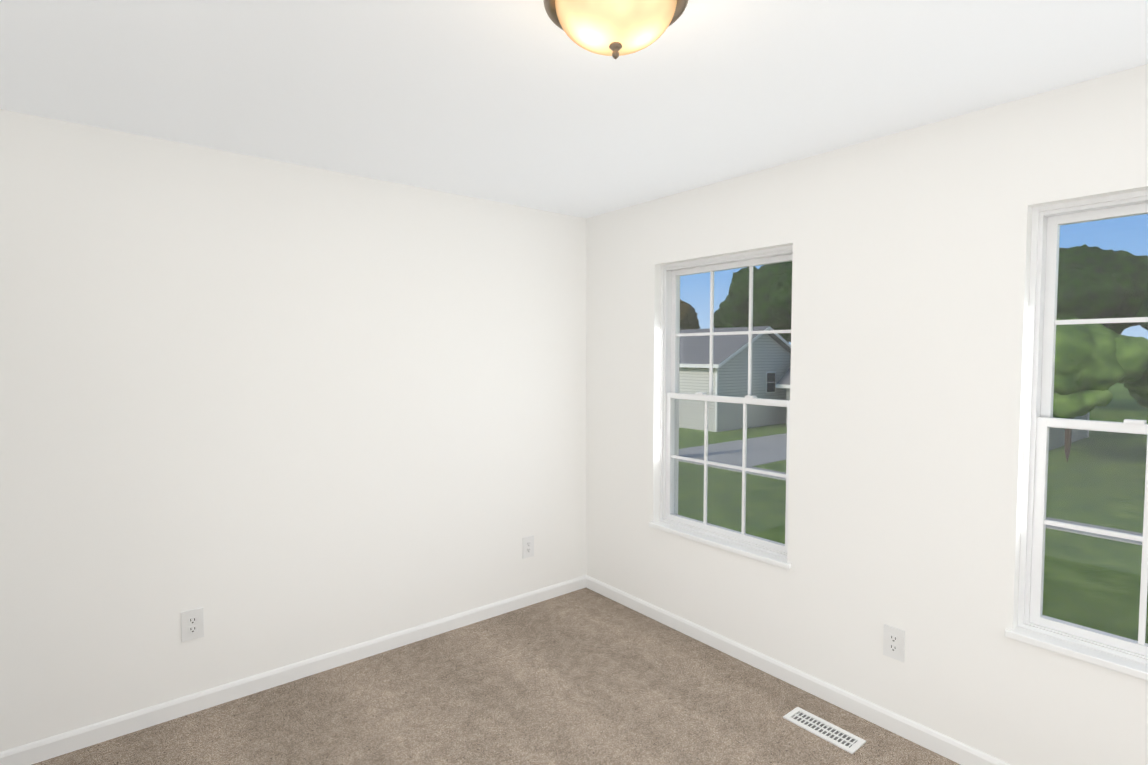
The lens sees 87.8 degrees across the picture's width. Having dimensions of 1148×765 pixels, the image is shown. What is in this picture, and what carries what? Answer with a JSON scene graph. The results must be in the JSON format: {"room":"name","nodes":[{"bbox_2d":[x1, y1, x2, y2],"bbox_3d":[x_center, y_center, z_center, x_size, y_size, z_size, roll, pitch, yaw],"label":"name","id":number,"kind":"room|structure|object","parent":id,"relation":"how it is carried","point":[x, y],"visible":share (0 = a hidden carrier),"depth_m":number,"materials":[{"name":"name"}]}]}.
{"room":"empty bedroom","nodes":[
{"label":"empty bedroom","id":0,"kind":"room"},
{"bbox_2d":[0,109,585,751],"bbox_3d":[-1.085,0.190,3.083,3.340,2.440,0.120,-2,3,-39],"label":"wall","id":1,"kind":"structure","parent":0,"point":[268,413],"depth_m":2.70,"materials":[{"name":"white paint"}]},
{"bbox_2d":[181,607,203,641],"bbox_3d":[-1.652,1.049,2.583,0.082,0.130,0.008,-2,3,-39],"label":"electrical outlet","id":2,"kind":"object","parent":1,"relation":"attached to","point":[192,624],"visible":1,"depth_m":2.58,"materials":[{"name":"white plastic"}]},
{"bbox_2d":[0,575,585,764],"bbox_3d":[-1.082,1.373,3.055,3.000,0.078,0.014,-2,3,-39],"label":"baseboard","id":3,"kind":"structure","parent":1,"relation":"attached to","point":[68,742],"depth_m":2.74,"materials":[{"name":"white paint"}]},
{"bbox_2d":[522,535,533,558],"bbox_3d":[-0.282,1.017,3.688,0.082,0.130,0.008,-2,3,-39],"label":"electrical outlet","id":4,"kind":"object","parent":1,"relation":"attached to","point":[528,546],"visible":1,"depth_m":3.68,"materials":[{"name":"white plastic"}]},
{"bbox_2d":[32,588,959,764],"bbox_3d":[-0.401,1.599,1.239,4.670,0.200,5.210,-2,3,-39],"label":"floor","id":5,"kind":"structure","parent":0,"point":[584,676],"depth_m":2.60,"materials":[{"name":"carpet"}]},
{"bbox_2d":[783,707,865,753],"bbox_3d":[1.033,1.434,2.473,0.115,0.012,0.300,-2,3,-39],"label":"air vent register","id":6,"kind":"object","parent":5,"relation":"on","point":[843,739],"visible":1,"depth_m":2.46,"materials":[{"name":"white plastic"}]},
{"bbox_2d":[0,0,1147,217],"bbox_3d":[-0.401,-1.038,1.114,4.670,0.200,5.210,-2,3,-39],"label":"ceiling","id":7,"kind":"structure","parent":0,"point":[524,102],"depth_m":1.92,"materials":[{"name":"white paint"}]},
{"bbox_2d":[543,0,687,58],"bbox_3d":[0.098,-0.858,1.404,0.340,0.189,0.340,-2,3,-39],"label":"lamp","id":8,"kind":"object","parent":7,"relation":"attached to","point":[615,29],"visible":1,"depth_m":1.36,"materials":[{"name":"beige glass"}]},
{"bbox_2d":[586,64,1147,764],"bbox_3d":[1.529,0.226,2.326,0.220,2.440,4.340,-2,3,-39],"label":"wall","id":9,"kind":"structure","parent":0,"point":[910,278],"depth_m":2.42,"materials":[{"name":"white paint"}]},
{"bbox_2d":[649,521,790,569],"bbox_3d":[0.751,0.850,3.175,0.071,0.026,0.910,-2,3,-39],"label":"window sill","id":10,"kind":"structure","parent":9,"relation":"attached to","point":[772,559],"depth_m":3.11,"materials":[{"name":"white paint"}]},
{"bbox_2d":[659,245,792,558],"bbox_3d":[0.818,0.087,3.193,0.102,1.505,0.870,-2,3,-39],"label":"window","id":11,"kind":"structure","parent":9,"relation":"in","point":[670,353],"depth_m":3.27,"materials":[{"name":"white plastic"}]},
{"bbox_2d":[586,575,1009,764],"bbox_3d":[1.438,1.409,2.309,0.014,0.078,4.340,-2,3,-39],"label":"baseboard","id":12,"kind":"structure","parent":9,"relation":"attached to","point":[958,752],"depth_m":2.72,"materials":[{"name":"white paint"}]},
{"bbox_2d":[883,624,904,662],"bbox_3d":[1.314,1.071,2.450,0.008,0.130,0.082,-2,3,-39],"label":"outlet","id":13,"kind":"object","parent":9,"relation":"attached to","point":[893,642],"visible":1,"depth_m":2.45,"materials":[{"name":"white plastic"}]},
{"bbox_2d":[1004,627,1147,680],"bbox_3d":[1.868,0.916,1.790,0.071,0.026,0.950,-2,3,-39],"label":"window sill","id":14,"kind":"structure","parent":9,"relation":"attached to","point":[1099,658],"depth_m":1.99,"materials":[{"name":"white paint"}]},
{"bbox_2d":[1017,190,1147,664],"bbox_3d":[1.935,0.152,1.809,0.102,1.505,0.910,-2,3,-39],"label":"window","id":15,"kind":"structure","parent":9,"relation":"in","point":[1043,322],"depth_m":2.09,"materials":[{"name":"white plastic"}]},
{"label":"outside","id":16,"kind":"structure","parent":0,"visible":0},
{"bbox_2d":[680,299,699,329],"bbox_3d":[10.719,-5.024,74.599,9.571,11.361,10.152,-2,3,-39],"label":"tree","id":17,"kind":"object","parent":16,"point":[683,320],"depth_m":71.12,"materials":[{"name":"green plant"}]},
{"bbox_2d":[714,295,788,342],"bbox_3d":[22.416,-5.519,73.554,12.266,12.394,10.246,-2,3,-39],"label":"tree","id":18,"kind":"object","parent":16,"point":[734,316],"depth_m":69.95,"materials":[{"name":"green plant"}]},
{"bbox_2d":[728,261,791,341],"bbox_3d":[21.585,-5.705,59.340,12.629,14.030,11.267,-2,3,-39],"label":"tree","id":19,"kind":"object","parent":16,"point":[782,280],"depth_m":56.61,"materials":[{"name":"green plant"}]},
{"bbox_2d":[678,382,1147,643],"bbox_3d":[7.742,1.373,69.471,700.000,0.300,700.000,-2,3,-39],"label":"lawn","id":20,"kind":"structure","parent":16,"point":[1135,406],"depth_m":17.67,"materials":[{"name":"green plant"}]},
{"bbox_2d":[679,433,786,466],"bbox_3d":[5.356,2.792,36.047,12.700,0.025,21.100,-2,3,-39],"label":"driveway","id":21,"kind":"structure","parent":20,"relation":"on","point":[724,450],"depth_m":27.80,"materials":[{"name":"concrete"}]},
{"bbox_2d":[679,326,790,431],"bbox_3d":[6.199,-0.625,42.416,12.160,6.250,15.960,-2,3,-39],"label":"house","id":22,"kind":"structure","parent":20,"relation":"on","point":[702,371],"depth_m":36.39,"materials":[{"name":"grey"}]},
{"bbox_2d":[679,455,1142,544],"bbox_3d":[-9.186,2.460,43.007,1.200,0.030,160.000,-2,3,-39],"label":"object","id":23,"kind":"object","parent":20,"relation":"on","point":[1058,528],"depth_m":15.70,"materials":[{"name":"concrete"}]},
{"bbox_2d":[775,367,1089,450],"bbox_3d":[20.541,0.070,34.605,9.660,5.600,13.760,-2,3,-39],"label":"house","id":24,"kind":"structure","parent":20,"relation":"on","point":[785,377],"depth_m":31.35,"materials":[{"name":"grey"}]},
{"bbox_2d":[1053,318,1147,461],"bbox_3d":[19.913,0.319,23.497,4.090,5.829,4.502,-2,3,-39],"label":"tree","id":25,"kind":"object","parent":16,"point":[1130,346],"depth_m":22.32,"materials":[{"name":"green plant"}]},
{"bbox_2d":[1057,244,1147,334],"bbox_3d":[36.600,-4.133,44.852,11.454,12.329,11.777,-2,3,-39],"label":"tree","id":26,"kind":"object","parent":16,"point":[1100,272],"depth_m":40.16,"materials":[{"name":"green plant"}]},
{"bbox_2d":[1124,368,1147,407],"bbox_3d":[24.200,0.257,22.891,5.852,5.994,4.898,-2,3,-39],"label":"tree","id":27,"kind":"object","parent":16,"point":[1142,382],"depth_m":23.84,"materials":[{"name":"green plant"}]},
{"bbox_2d":[1136,270,1147,329],"bbox_3d":[40.898,-3.742,36.489,12.334,12.374,11.079,-2,3,-39],"label":"tree","id":28,"kind":"object","parent":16,"point":[1142,311],"depth_m":37.18,"materials":[{"name":"green plant"}]}
]}

